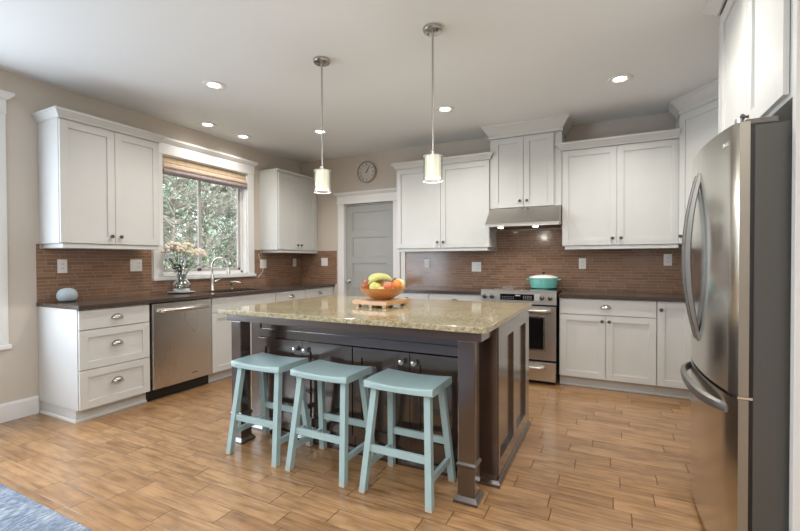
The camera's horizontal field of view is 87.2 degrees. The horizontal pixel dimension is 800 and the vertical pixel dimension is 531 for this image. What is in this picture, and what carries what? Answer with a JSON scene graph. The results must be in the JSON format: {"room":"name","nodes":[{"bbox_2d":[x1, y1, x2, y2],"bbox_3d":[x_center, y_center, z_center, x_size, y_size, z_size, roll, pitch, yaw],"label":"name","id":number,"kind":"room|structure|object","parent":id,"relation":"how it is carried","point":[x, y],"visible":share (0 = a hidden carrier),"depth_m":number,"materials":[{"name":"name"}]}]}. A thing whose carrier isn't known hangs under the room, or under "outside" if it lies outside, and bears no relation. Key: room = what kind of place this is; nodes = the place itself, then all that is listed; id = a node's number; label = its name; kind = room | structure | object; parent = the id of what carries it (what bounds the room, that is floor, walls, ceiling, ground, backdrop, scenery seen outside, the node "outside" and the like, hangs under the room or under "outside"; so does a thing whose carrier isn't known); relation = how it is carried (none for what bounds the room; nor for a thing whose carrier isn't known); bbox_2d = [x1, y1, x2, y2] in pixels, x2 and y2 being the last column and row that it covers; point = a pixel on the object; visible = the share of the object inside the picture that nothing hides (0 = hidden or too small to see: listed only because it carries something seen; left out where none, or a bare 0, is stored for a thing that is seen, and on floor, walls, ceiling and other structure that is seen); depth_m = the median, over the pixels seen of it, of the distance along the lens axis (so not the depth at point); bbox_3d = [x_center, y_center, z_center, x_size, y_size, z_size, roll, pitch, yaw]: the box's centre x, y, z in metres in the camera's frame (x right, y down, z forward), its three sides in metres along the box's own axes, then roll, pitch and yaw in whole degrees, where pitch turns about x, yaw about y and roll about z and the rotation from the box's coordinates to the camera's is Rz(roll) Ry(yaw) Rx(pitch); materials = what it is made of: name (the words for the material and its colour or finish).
{"room":"kitchen","nodes":[
{"label":"kitchen","id":0,"kind":"room"},
{"bbox_2d":[0,69,299,411],"bbox_3d":[-3.843,-0.135,1.961,0.150,2.747,10.353,0,1,27],"label":"wall","id":1,"kind":"structure","parent":0,"point":[19,365],"depth_m":3.42,"materials":[{"name":"beige paint"}]},
{"bbox_2d":[0,89,14,349],"bbox_3d":[-3.805,-0.332,1.965,0.214,2.000,3.098,0,1,27],"label":"window","id":2,"kind":"structure","parent":1,"relation":"in","point":[4,95],"depth_m":3.26,"materials":[{"name":"white paint"}]},
{"bbox_2d":[0,395,38,422],"bbox_3d":[-4.487,1.186,0.507,0.015,0.145,6.644,0,1,27],"label":"baseboard","id":3,"kind":"structure","parent":1,"relation":"attached to","point":[12,410],"depth_m":3.36,"materials":[{"name":"white paint"}]},
{"bbox_2d":[32,105,164,249],"bbox_3d":[-2.643,-0.703,3.761,0.370,1.105,0.902,0,1,27],"label":"upper cabinet","id":4,"kind":"object","parent":1,"relation":"attached to","point":[98,187],"visible":1,"depth_m":3.56,"materials":[{"name":"white paint"}]},
{"bbox_2d":[36,244,300,302],"bbox_3d":[-2.256,0.039,4.941,0.008,0.484,3.306,0,1,27],"label":"tile backsplash","id":5,"kind":"structure","parent":1,"relation":"attached to","point":[92,273],"depth_m":4.02,"materials":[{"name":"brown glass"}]},
{"bbox_2d":[57,259,66,272],"bbox_3d":[-2.911,0.002,3.619,0.008,0.118,0.072,0,1,27],"label":"wall outlet","id":6,"kind":"object","parent":5,"relation":"attached to","point":[61,263],"visible":1,"depth_m":3.62,"materials":[{"name":"white plastic"}]},
{"bbox_2d":[60,262,64,269],"bbox_3d":[-2.908,0.002,3.618,0.002,0.068,0.034,0,1,27],"label":"receptacle","id":7,"kind":"object","parent":6,"relation":"attached to","point":[62,264],"depth_m":3.62,"materials":[{"name":"grey plastic"}]},
{"bbox_2d":[130,259,141,270],"bbox_3d":[-2.627,-0.006,4.182,0.010,0.118,0.116,0,1,27],"label":"light switch","id":8,"kind":"object","parent":5,"relation":"attached to","point":[135,264],"visible":1,"depth_m":4.18,"materials":[{"name":"white plastic"}]},
{"bbox_2d":[260,260,265,267],"bbox_3d":[-1.859,-0.027,5.709,0.010,0.118,0.116,0,1,27],"label":"wall outlet","id":9,"kind":"object","parent":5,"relation":"attached to","point":[262,262],"visible":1,"depth_m":5.69,"materials":[{"name":"white plastic"}]},
{"bbox_2d":[152,137,258,280],"bbox_3d":[-2.293,-0.607,4.968,0.214,1.505,1.458,0,1,27],"label":"window","id":10,"kind":"structure","parent":1,"relation":"in","point":[171,147],"depth_m":5.01,"materials":[{"name":"white paint"}]},
{"bbox_2d":[162,155,246,188],"bbox_3d":[-2.265,-1.084,4.948,0.071,0.186,1.130,0,1,27],"label":"roman shade","id":11,"kind":"object","parent":10,"relation":"attached to","point":[170,166],"visible":0.91,"depth_m":4.86,"materials":[{"name":"beige fabric"}]},
{"bbox_2d":[259,168,316,253],"bbox_3d":[-1.545,-0.735,5.949,0.365,1.106,0.845,0,1,27],"label":"upper cabinet","id":12,"kind":"object","parent":1,"relation":"attached to","point":[288,202],"visible":0.97,"depth_m":5.68,"materials":[{"name":"white paint"}]},
{"bbox_2d":[0,370,706,530],"bbox_3d":[-1.324,1.296,0.714,5.780,0.100,10.353,0,1,27],"label":"floor","id":13,"kind":"structure","parent":0,"point":[588,458],"depth_m":2.44,"materials":[{"name":"brown wood"}]},
{"bbox_2d":[0,484,92,530],"bbox_3d":[-2.540,1.244,0.667,2.850,0.012,3.278,0,1,27],"label":"area rug","id":14,"kind":"object","parent":13,"relation":"on","point":[18,512],"visible":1,"depth_m":2.03,"materials":[{"name":"blue fabric"}]},
{"bbox_2d":[38,303,149,423],"bbox_3d":[-2.586,0.772,3.586,0.632,0.883,0.561,0,1,27],"label":"base cabinet","id":15,"kind":"object","parent":13,"relation":"on","point":[93,363],"visible":0.97,"depth_m":3.38,"materials":[{"name":"white paint"}]},
{"bbox_2d":[146,298,211,401],"bbox_3d":[-2.297,0.766,4.113,0.664,0.880,0.628,0,1,27],"label":"dishwasher","id":16,"kind":"object","parent":13,"relation":"on","point":[180,331],"visible":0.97,"depth_m":3.95,"materials":[{"name":"silver metal"}]},
{"bbox_2d":[208,292,274,382],"bbox_3d":[-1.965,0.755,4.814,0.637,0.883,0.910,0,1,27],"label":"base cabinet","id":17,"kind":"object","parent":13,"relation":"on","point":[221,342],"visible":0.21,"depth_m":4.43,"materials":[{"name":"white paint"}]},
{"bbox_2d":[36,283,334,309],"bbox_3d":[-1.976,0.297,4.801,0.634,0.030,3.310,0,1,27],"label":"countertop","id":18,"kind":"structure","parent":17,"relation":"on","point":[80,304],"depth_m":4.02,"materials":[{"name":"brown stone"}]},
{"bbox_2d":[56,288,77,301],"bbox_3d":[-2.801,0.243,3.534,0.146,0.115,0.146,0,1,27],"label":"smart speaker","id":19,"kind":"object","parent":18,"relation":"on","point":[65,294],"visible":0.99,"depth_m":3.49},
{"bbox_2d":[168,291,194,292],"bbox_3d":[-2.321,0.280,4.457,0.268,0.015,0.268,0,1,27],"label":"round plate","id":20,"kind":"object","parent":18,"relation":"on","point":[170,291],"visible":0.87,"depth_m":4.42,"materials":[{"name":"white ceramic"}]},
{"bbox_2d":[171,274,190,291],"bbox_3d":[-2.321,0.182,4.456,0.188,0.195,0.188,0,1,27],"label":"flower vase","id":21,"kind":"object","parent":20,"relation":"on","point":[177,280],"visible":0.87,"depth_m":4.41,"materials":[{"name":"clear glass"}]},
{"bbox_2d":[161,241,183,273],"bbox_3d":[-2.365,-0.005,4.374,0.219,0.511,0.220,0,1,27],"label":"stem","id":22,"kind":"object","parent":21,"relation":"on","point":[170,244],"visible":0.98,"depth_m":4.33,"materials":[{"name":"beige plant"}]},
{"bbox_2d":[164,254,184,288],"bbox_3d":[-2.355,0.064,4.374,0.086,0.375,0.230,0,1,9],"label":"stem","id":23,"kind":"object","parent":21,"relation":"in","point":[169,255],"visible":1,"depth_m":4.32,"materials":[{"name":"purple plant"}]},
{"bbox_2d":[169,242,179,286],"bbox_3d":[-2.377,-0.003,4.455,0.148,0.505,0.148,-1,1,-42],"label":"stem","id":24,"kind":"object","parent":21,"relation":"in","point":[174,247],"visible":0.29,"depth_m":4.43,"materials":[{"name":"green plant"}]},
{"bbox_2d":[170,258,180,284],"bbox_3d":[-2.359,0.076,4.409,0.105,0.349,0.167,0,1,20],"label":"leafy sprig","id":25,"kind":"object","parent":21,"relation":"in","point":[170,258],"visible":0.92,"depth_m":4.41,"materials":[{"name":"green plant"}]},
{"bbox_2d":[176,256,182,287],"bbox_3d":[-2.333,0.070,4.442,0.103,0.360,0.117,0,1,27],"label":"leafy sprig","id":26,"kind":"object","parent":21,"relation":"in","point":[179,256],"visible":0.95,"depth_m":4.43,"materials":[{"name":"green plant"}]},
{"bbox_2d":[181,252,190,288],"bbox_3d":[-2.299,0.048,4.492,0.128,0.402,0.133,0,1,-11],"label":"leafy sprig","id":27,"kind":"object","parent":21,"relation":"in","point":[184,252],"visible":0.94,"depth_m":4.49,"materials":[{"name":"green plant"}]},
{"bbox_2d":[177,242,197,287],"bbox_3d":[-2.280,-0.004,4.504,0.227,0.507,0.206,0,1,27],"label":"stem","id":28,"kind":"object","parent":21,"relation":"on","point":[185,245],"visible":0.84,"depth_m":4.46,"materials":[{"name":"beige plant"}]},
{"bbox_2d":[183,248,207,287],"bbox_3d":[-2.267,0.024,4.622,0.164,0.448,0.307,0,1,27],"label":"stem","id":29,"kind":"object","parent":21,"relation":"in","point":[200,251],"visible":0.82,"depth_m":4.64,"materials":[{"name":"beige plant"}]},
{"bbox_2d":[210,257,229,290],"bbox_3d":[-2.064,0.089,4.833,0.269,0.387,0.078,0,1,13],"label":"kitchen faucet","id":30,"kind":"object","parent":18,"relation":"on","point":[213,281],"visible":1,"depth_m":4.83,"materials":[{"name":"silver metal"}]},
{"bbox_2d":[210,274,214,290],"bbox_3d":[-2.168,0.188,4.849,0.060,0.190,0.060,0,1,27],"label":"faucet","id":31,"kind":"object","parent":30,"relation":"attached to","point":[212,281],"depth_m":4.83,"materials":[{"name":"metal"}]},
{"bbox_2d":[230,281,240,288],"bbox_3d":[-2.013,0.232,5.134,0.129,0.093,0.043,0,1,-7],"label":"soap dispenser","id":32,"kind":"object","parent":18,"relation":"on","point":[231,282],"visible":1,"depth_m":5.12,"materials":[{"name":"silver metal"}]},
{"bbox_2d":[225,352,313,467],"bbox_3d":[-0.861,0.917,2.786,0.428,0.603,0.362,0,1,26],"label":"counter stool","id":33,"kind":"object","parent":13,"relation":"on","point":[262,362],"visible":0.94,"depth_m":2.73,"materials":[{"name":"paint"}]},
{"bbox_2d":[275,289,305,301],"bbox_3d":[-1.632,0.745,5.476,0.637,0.883,0.564,0,1,27],"label":"base cabinet","id":34,"kind":"object","parent":13,"relation":"on","point":[287,295],"visible":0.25,"depth_m":5.31,"materials":[{"name":"white paint"}]},
{"bbox_2d":[306,286,332,297],"bbox_3d":[-1.365,0.738,6.007,0.637,0.883,0.618,0,1,27],"label":"base cabinet","id":35,"kind":"object","parent":13,"relation":"on","point":[320,291],"visible":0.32,"depth_m":5.83,"materials":[{"name":"white paint"}]},
{"bbox_2d":[285,359,375,487],"bbox_3d":[-0.414,0.918,2.561,0.428,0.603,0.362,0,1,28],"label":"counter stool","id":36,"kind":"object","parent":13,"relation":"on","point":[323,371],"visible":0.87,"depth_m":2.51,"materials":[{"name":"paint"}]},
{"bbox_2d":[227,309,530,507],"bbox_3d":[-0.131,0.771,3.053,1.895,0.882,1.218,0,1,27],"label":"kitchen island","id":37,"kind":"object","parent":13,"relation":"on","point":[488,393],"visible":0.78,"depth_m":2.58,"materials":[{"name":"brown wood"}]},
{"bbox_2d":[218,295,531,333],"bbox_3d":[-0.126,0.312,3.100,1.908,0.031,1.327,0,1,27],"label":"island countertop","id":38,"kind":"structure","parent":37,"relation":"on","point":[479,317],"depth_m":2.76,"materials":[{"name":"beige stone"}]},
{"bbox_2d":[352,298,408,308],"bbox_3d":[-0.140,0.271,3.111,0.304,0.050,0.304,0,1,33],"label":"serving board","id":39,"kind":"object","parent":38,"relation":"on","point":[371,302],"visible":0.99,"depth_m":3.01,"materials":[{"name":"brown wood"}]},
{"bbox_2d":[360,287,405,299],"bbox_3d":[-0.128,0.202,3.107,0.346,0.086,0.346,0,1,27],"label":"fruit bowl","id":40,"kind":"object","parent":39,"relation":"on","point":[378,294],"visible":0.87,"depth_m":2.99,"materials":[{"name":"orange wood"}]},
{"bbox_2d":[361,279,369,288],"bbox_3d":[-0.238,0.139,3.106,0.100,0.098,0.100,0,1,5],"label":"apple","id":41,"kind":"object","parent":40,"relation":"in","point":[364,284],"visible":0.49,"depth_m":3.06,"materials":[{"name":"brown food"}]},
{"bbox_2d":[368,273,395,283],"bbox_3d":[-0.134,0.095,3.094,0.213,0.082,0.099,0,1,0],"label":"banana bunch","id":42,"kind":"object","parent":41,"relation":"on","point":[375,277],"visible":0.94,"depth_m":3.05,"materials":[{"name":"yellow food"}]},
{"bbox_2d":[369,281,380,288],"bbox_3d":[-0.178,0.154,3.036,0.089,0.087,0.089,0,1,13],"label":"apple","id":43,"kind":"object","parent":40,"relation":"in","point":[374,285],"visible":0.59,"depth_m":3.00,"materials":[{"name":"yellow food"}]},
{"bbox_2d":[382,281,393,288],"bbox_3d":[-0.086,0.155,3.028,0.089,0.087,0.088,0,1,-10],"label":"apple","id":44,"kind":"object","parent":40,"relation":"in","point":[387,285],"visible":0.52,"depth_m":3.00,"materials":[{"name":"brown food"}]},
{"bbox_2d":[390,279,400,288],"bbox_3d":[-0.034,0.140,3.101,0.088,0.080,0.088,0,1,2],"label":"orange","id":45,"kind":"object","parent":40,"relation":"in","point":[397,283],"visible":0.61,"depth_m":3.07,"materials":[{"name":"orange food"}]},
{"bbox_2d":[396,277,404,287],"bbox_3d":[0.000,0.133,3.175,0.081,0.095,0.080,0,1,-1],"label":"pear","id":46,"kind":"object","parent":40,"relation":"on","point":[401,280],"visible":0.37,"depth_m":3.15,"materials":[{"name":"brown food"}]},
{"bbox_2d":[358,368,455,512],"bbox_3d":[0.048,0.920,2.326,0.428,0.603,0.362,0,1,27],"label":"counter stool","id":47,"kind":"object","parent":13,"relation":"on","point":[392,381],"visible":1,"depth_m":2.28,"materials":[{"name":"paint"}]},
{"bbox_2d":[394,292,429,298],"bbox_3d":[0.203,0.743,5.203,0.572,0.883,0.637,0,1,27],"label":"base cabinet","id":48,"kind":"object","parent":13,"relation":"on","point":[415,295],"visible":0.08,"depth_m":4.90,"materials":[{"name":"white paint"}]},
{"bbox_2d":[429,293,480,300],"bbox_3d":[0.738,0.745,4.934,0.616,0.883,0.637,0,1,27],"label":"base cabinet","id":49,"kind":"object","parent":13,"relation":"on","point":[439,296],"visible":0.05,"depth_m":4.67,"materials":[{"name":"white paint"}]},
{"bbox_2d":[403,286,485,294],"bbox_3d":[0.479,0.286,5.061,1.210,0.030,0.639,0,1,27],"label":"countertop","id":50,"kind":"structure","parent":49,"relation":"on","point":[423,289],"depth_m":4.87,"materials":[{"name":"brown stone"}]},
{"bbox_2d":[481,286,562,384],"bbox_3d":[1.342,0.717,4.580,0.758,0.944,0.716,0,1,27],"label":"stove","id":51,"kind":"object","parent":13,"relation":"on","point":[544,311],"visible":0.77,"depth_m":4.22,"materials":[{"name":"silver metal"}]},
{"bbox_2d":[481,286,562,293],"bbox_3d":[1.352,0.259,4.596,0.758,0.029,0.666,0,1,27],"label":"cooktop","id":52,"kind":"object","parent":51,"relation":"in","point":[497,289],"depth_m":4.40,"materials":[{"name":"silver metal"}]},
{"bbox_2d":[526,272,561,288],"bbox_3d":[1.581,0.156,4.625,0.305,0.178,0.305,0,1,-18],"label":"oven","id":53,"kind":"object","parent":51,"relation":"on","point":[542,281],"visible":1,"depth_m":4.51,"materials":[{"name":"teal metal"}]},
{"bbox_2d":[530,278,557,288],"bbox_3d":[1.581,0.189,4.625,0.296,0.112,0.296,0,1,27],"label":"pot","id":54,"kind":"object","parent":53,"relation":"on","point":[537,283],"depth_m":4.50,"materials":[{"name":"teal metal"}]},
{"bbox_2d":[529,291,561,381],"bbox_3d":[1.342,0.721,4.579,0.750,0.875,0.714,0,1,27],"label":"oven","id":55,"kind":"object","parent":51,"relation":"in","point":[544,311],"depth_m":4.20,"materials":[{"name":"metal"}]},
{"bbox_2d":[559,297,656,394],"bbox_3d":[2.087,0.749,4.255,0.834,0.883,0.637,0,1,27],"label":"base cabinet","id":56,"kind":"object","parent":13,"relation":"on","point":[610,344],"visible":0.95,"depth_m":3.99,"materials":[{"name":"white paint"}]},
{"bbox_2d":[656,301,690,398],"bbox_3d":[2.848,0.751,3.873,0.865,0.883,0.637,0,1,27],"label":"base cabinet","id":57,"kind":"object","parent":13,"relation":"on","point":[673,347],"visible":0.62,"depth_m":3.77,"materials":[{"name":"white paint"}]},
{"bbox_2d":[718,25,719,133],"bbox_3d":[2.171,-0.096,2.315,0.678,2.620,0.022,0,1,27],"label":"end panel","id":58,"kind":"object","parent":13,"relation":"on","point":[719,25],"visible":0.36,"depth_m":2.45,"materials":[{"name":"white paint"}]},
{"bbox_2d":[680,116,791,530],"bbox_3d":[1.761,0.328,1.851,0.865,1.788,0.919,0,1,27],"label":"refrigerator","id":59,"kind":"object","parent":13,"relation":"on","point":[737,227],"visible":1,"depth_m":1.58,"materials":[{"name":"grey metal"}]},
{"bbox_2d":[789,0,799,530],"bbox_3d":[1.681,-0.144,1.327,0.666,2.745,0.035,0,1,27],"label":"end panel","id":60,"kind":"object","parent":13,"relation":"on","point":[794,465],"visible":1,"depth_m":1.47,"materials":[{"name":"white paint"}]},
{"bbox_2d":[0,0,727,162],"bbox_3d":[-1.333,-1.551,0.678,5.780,0.100,10.353,0,1,27],"label":"ceiling","id":61,"kind":"structure","parent":0,"point":[496,62],"depth_m":3.14,"materials":[{"name":"white paint"}]},
{"bbox_2d":[198,122,216,127],"bbox_3d":[-2.107,-1.542,4.592,0.190,0.010,0.190,0,1,27],"label":"recessed light","id":62,"kind":"object","parent":61,"relation":"in","point":[203,124],"visible":1,"depth_m":4.58,"materials":[{"name":"white paint"}]},
{"bbox_2d":[202,80,225,89],"bbox_3d":[-1.579,-1.531,3.565,0.190,0.010,0.190,0,1,27],"label":"recessed light","id":63,"kind":"object","parent":61,"relation":"in","point":[210,84],"visible":1,"depth_m":3.55,"materials":[{"name":"white paint"}]},
{"bbox_2d":[235,134,251,138],"bbox_3d":[-1.882,-1.549,5.039,0.190,0.010,0.190,0,1,27],"label":"recessed light","id":64,"kind":"object","parent":61,"relation":"in","point":[240,136],"visible":1,"depth_m":5.02,"materials":[{"name":"white paint"}]},
{"bbox_2d":[312,129,327,134],"bbox_3d":[-0.925,-1.550,4.854,0.190,0.010,0.190,0,1,27],"label":"recessed light","id":65,"kind":"object","parent":61,"relation":"in","point":[315,131],"visible":0.88,"depth_m":4.84,"materials":[{"name":"white paint"}]},
{"bbox_2d":[313,56,330,193],"bbox_3d":[-0.581,-1.042,3.130,0.130,0.984,0.130,0,1,27],"label":"pendant light","id":66,"kind":"object","parent":61,"relation":"hanging from","point":[322,174],"visible":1,"depth_m":3.11,"materials":[{"name":"white glass"}]},
{"bbox_2d":[423,23,442,182],"bbox_3d":[0.212,-1.039,2.709,0.130,0.984,0.130,0,1,27],"label":"pendant light","id":67,"kind":"object","parent":61,"relation":"hanging from","point":[432,160],"visible":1,"depth_m":2.69,"materials":[{"name":"white glass"}]},
{"bbox_2d":[435,105,454,112],"bbox_3d":[0.445,-1.545,4.146,0.190,0.010,0.190,0,1,27],"label":"recessed light","id":68,"kind":"object","parent":61,"relation":"in","point":[444,109],"visible":1,"depth_m":4.14,"materials":[{"name":"white paint"}]},
{"bbox_2d":[607,74,632,84],"bbox_3d":[1.817,-1.541,3.469,0.190,0.010,0.190,0,1,27],"label":"recessed light","id":69,"kind":"object","parent":61,"relation":"in","point":[617,79],"visible":1,"depth_m":3.46,"materials":[{"name":"white paint"}]},
{"bbox_2d":[300,112,691,294],"bbox_3d":[0.964,-0.192,5.253,5.480,2.747,0.150,0,1,27],"label":"wall","id":70,"kind":"structure","parent":0,"point":[343,177],"depth_m":5.71,"materials":[{"name":"beige paint"}]},
{"bbox_2d":[301,251,336,283],"bbox_3d":[-1.216,0.019,6.264,0.659,0.484,0.008,0,1,27],"label":"tile backsplash","id":71,"kind":"structure","parent":70,"relation":"attached to","point":[312,271],"depth_m":6.25,"materials":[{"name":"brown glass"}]},
{"bbox_2d":[321,258,327,265],"bbox_3d":[-1.117,-0.059,6.202,0.116,0.118,0.010,0,1,27],"label":"light switch","id":72,"kind":"object","parent":71,"relation":"attached to","point":[324,261],"visible":1,"depth_m":6.20,"materials":[{"name":"white plastic"}]},
{"bbox_2d":[333,188,399,296],"bbox_3d":[-0.440,0.065,5.886,1.101,2.226,0.128,0,1,27],"label":"door","id":73,"kind":"structure","parent":70,"relation":"in","point":[367,247],"depth_m":5.93,"materials":[{"name":"grey paint"}]},
{"bbox_2d":[357,161,376,182],"bbox_3d":[-0.464,-1.308,5.846,0.300,0.300,0.044,0,1,27],"label":"wall clock","id":74,"kind":"object","parent":70,"relation":"attached to","point":[367,170],"visible":1,"depth_m":5.84,"materials":[{"name":"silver metal"}]},
{"bbox_2d":[401,252,405,285],"bbox_3d":[0.045,0.024,5.624,0.063,0.484,0.018,0,1,27],"label":"trim","id":75,"kind":"structure","parent":70,"relation":"attached to","point":[403,254],"depth_m":5.61,"materials":[{"name":"white paint"}]},
{"bbox_2d":[391,151,496,251],"bbox_3d":[0.547,-0.731,5.154,1.292,1.105,0.385,0,1,27],"label":"upper cabinet","id":76,"kind":"object","parent":70,"relation":"attached to","point":[449,215],"visible":0.89,"depth_m":5.00,"materials":[{"name":"white paint"}]},
{"bbox_2d":[481,114,571,208],"bbox_3d":[1.415,-1.103,4.698,0.917,0.915,0.409,0,1,27],"label":"upper cabinet","id":77,"kind":"object","parent":70,"relation":"attached to","point":[526,171],"visible":0.96,"depth_m":4.57,"materials":[{"name":"white paint"}]},
{"bbox_2d":[485,205,561,229],"bbox_3d":[1.386,-0.527,4.640,0.759,0.226,0.540,0,1,27],"label":"range hood","id":78,"kind":"object","parent":77,"relation":"attached to","point":[540,217],"visible":1,"depth_m":4.48,"materials":[{"name":"silver metal"}]},
{"bbox_2d":[406,229,691,292],"bbox_3d":[1.726,-0.072,4.783,3.691,0.686,0.008,0,1,27],"label":"tile backsplash","id":79,"kind":"structure","parent":70,"relation":"attached to","point":[523,254],"depth_m":4.80,"materials":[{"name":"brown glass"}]},
{"bbox_2d":[424,259,428,267],"bbox_3d":[0.348,-0.031,5.466,0.072,0.118,0.008,0,1,27],"label":"wall outlet","id":80,"kind":"object","parent":79,"relation":"attached to","point":[426,261],"visible":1,"depth_m":5.46,"materials":[{"name":"white plastic"}]},
{"bbox_2d":[472,262,480,271],"bbox_3d":[0.941,0.011,5.168,0.118,0.118,0.010,0,1,27],"label":"light switch","id":81,"kind":"object","parent":79,"relation":"attached to","point":[476,266],"visible":1,"depth_m":5.17,"materials":[{"name":"white plastic"}]},
{"bbox_2d":[579,258,585,268],"bbox_3d":[2.012,-0.026,4.630,0.072,0.118,0.008,0,1,27],"label":"wall outlet","id":82,"kind":"object","parent":79,"relation":"attached to","point":[582,261],"visible":1,"depth_m":4.63,"materials":[{"name":"white plastic"}]},
{"bbox_2d":[664,254,671,265],"bbox_3d":[2.725,-0.062,4.271,0.072,0.118,0.008,0,1,27],"label":"wall outlet","id":83,"kind":"object","parent":79,"relation":"attached to","point":[667,257],"visible":1,"depth_m":4.27,"materials":[{"name":"white plastic"}]},
{"bbox_2d":[555,128,680,249],"bbox_3d":[2.197,-0.725,4.315,1.100,1.105,0.401,0,1,27],"label":"upper cabinet","id":84,"kind":"object","parent":70,"relation":"attached to","point":[626,195],"visible":0.99,"depth_m":4.16,"materials":[{"name":"white paint"}]},
{"bbox_3d":[1.186,-0.120,-0.569,0.150,2.747,10.353,0,1,27],"label":"wall","id":85,"kind":"structure","parent":0,"visible":0},
{"bbox_2d":[668,79,717,247],"bbox_3d":[2.846,-0.859,3.720,0.738,1.383,0.877,0,1,27],"label":"upper cabinet","id":86,"kind":"object","parent":85,"relation":"attached to","point":[695,112],"visible":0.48,"depth_m":3.81,"materials":[{"name":"white paint"}]},
{"bbox_2d":[703,0,792,132],"bbox_3d":[1.918,-1.069,1.879,0.744,0.910,1.127,0,1,27],"label":"upper cabinet","id":87,"kind":"object","parent":85,"relation":"attached to","point":[756,36],"visible":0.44,"depth_m":1.87,"materials":[{"name":"white paint"}]},
{"bbox_3d":[2.516,0.764,2.947,0.626,0.883,1.370,0,1,27],"label":"base cabinet","id":88,"kind":"object","parent":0,"visible":0},
{"bbox_2d":[558,290,684,300],"bbox_3d":[2.169,0.301,3.457,1.707,0.030,1.987,0,1,27],"label":"countertop","id":89,"kind":"structure","parent":88,"relation":"on","point":[656,296],"depth_m":4.06,"materials":[{"name":"brown stone"}]},
{"label":"outside","id":90,"kind":"structure","parent":0,"visible":0},
{"bbox_3d":[-12.311,1.507,18.529,29.840,0.300,38.000,0,1,27],"label":"ground","id":91,"kind":"structure","parent":90,"visible":0},
{"bbox_2d":[163,176,182,199],"bbox_3d":[-4.877,-1.717,7.092,2.091,6.393,2.246,0,1,-9],"label":"broadleaf tree","id":92,"kind":"object","parent":91,"relation":"on","point":[171,188],"visible":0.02,"depth_m":7.46,"materials":[{"name":"green plant"}]},
{"bbox_2d":[163,175,196,268],"bbox_3d":[-4.628,-0.978,7.575,1.910,4.899,1.715,-1,1,-34],"label":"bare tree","id":93,"kind":"object","parent":91,"relation":"on","point":[166,259],"visible":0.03,"depth_m":7.63,"materials":[{"name":"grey plant"}]},
{"bbox_2d":[163,230,212,267],"bbox_3d":[-4.290,0.326,8.005,1.403,2.302,2.146,0,1,-5],"label":"shrub","id":94,"kind":"object","parent":91,"relation":"on","point":[185,230],"visible":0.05,"depth_m":7.83,"materials":[{"name":"green plant"}]},
{"bbox_2d":[163,185,213,268],"bbox_3d":[-5.558,-1.081,10.776,1.645,5.031,1.768,-1,1,-28],"label":"broadleaf tree","id":95,"kind":"object","parent":91,"relation":"on","point":[166,185],"visible":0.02,"depth_m":10.79,"materials":[{"name":"green plant"}]},
{"bbox_2d":[163,176,216,263],"bbox_3d":[-5.629,-1.721,10.403,2.465,6.322,2.213,0,1,-9],"label":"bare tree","id":96,"kind":"object","parent":91,"relation":"on","point":[164,176],"visible":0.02,"depth_m":10.35,"materials":[{"name":"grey plant"}]},
{"bbox_2d":[163,174,225,267],"bbox_3d":[-4.215,-0.929,8.362,1.563,4.780,1.680,-1,1,-45],"label":"broadleaf tree","id":97,"kind":"object","parent":91,"relation":"on","point":[202,192],"visible":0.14,"depth_m":8.37,"materials":[{"name":"green plant"}]},
{"bbox_2d":[163,174,226,268],"bbox_3d":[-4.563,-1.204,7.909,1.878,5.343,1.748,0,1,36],"label":"broadleaf tree","id":98,"kind":"object","parent":91,"relation":"on","point":[187,211],"visible":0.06,"depth_m":8.00,"materials":[{"name":"green plant"}]},
{"bbox_2d":[163,180,236,267],"bbox_3d":[-3.900,-1.538,8.452,2.337,5.993,2.098,-1,1,-29],"label":"bare tree","id":99,"kind":"object","parent":91,"relation":"on","point":[207,208],"visible":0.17,"depth_m":8.41,"materials":[{"name":"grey plant"}]},
{"bbox_2d":[166,180,236,266],"bbox_3d":[-5.296,-2.011,11.444,2.222,6.873,2.384,-1,1,-44],"label":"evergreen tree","id":100,"kind":"object","parent":91,"relation":"on","point":[191,180],"visible":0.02,"depth_m":11.37,"materials":[{"name":"green plant"}]},
{"bbox_2d":[182,236,236,267],"bbox_3d":[-3.478,0.441,8.162,1.920,2.060,1.255,0,1,-20],"label":"shrub","id":101,"kind":"object","parent":91,"relation":"on","point":[213,257],"visible":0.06,"depth_m":7.94,"materials":[{"name":"green plant"}]},
{"bbox_2d":[194,188,235,265],"bbox_3d":[-5.157,-1.287,11.768,1.896,5.416,2.112,-1,1,-40],"label":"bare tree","id":102,"kind":"object","parent":91,"relation":"on","point":[215,227],"visible":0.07,"depth_m":11.75,"materials":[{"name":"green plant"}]},
{"bbox_2d":[203,183,236,266],"bbox_3d":[-4.388,-1.711,10.941,2.199,6.281,2.449,0,1,-13],"label":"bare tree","id":103,"kind":"object","parent":91,"relation":"on","point":[233,218],"visible":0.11,"depth_m":10.84,"materials":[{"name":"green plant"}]},
{"bbox_2d":[209,185,236,267],"bbox_3d":[-4.029,-1.733,10.576,2.225,6.332,2.071,0,1,21],"label":"broadleaf tree","id":104,"kind":"object","parent":91,"relation":"on","point":[230,218],"visible":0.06,"depth_m":10.40,"materials":[{"name":"green plant"}]},
{"bbox_2d":[210,186,236,267],"bbox_3d":[-4.784,-1.140,11.839,1.799,5.118,1.674,-1,1,-40],"label":"broadleaf tree","id":105,"kind":"object","parent":91,"relation":"on","point":[219,186],"visible":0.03,"depth_m":11.57,"materials":[{"name":"green plant"}]},
{"bbox_2d":[210,188,236,265],"bbox_3d":[-4.105,-1.480,11.522,2.262,5.802,2.031,-1,1,-34],"label":"bare tree","id":106,"kind":"object","parent":91,"relation":"on","point":[235,188],"visible":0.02,"depth_m":10.97,"materials":[{"name":"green plant"}]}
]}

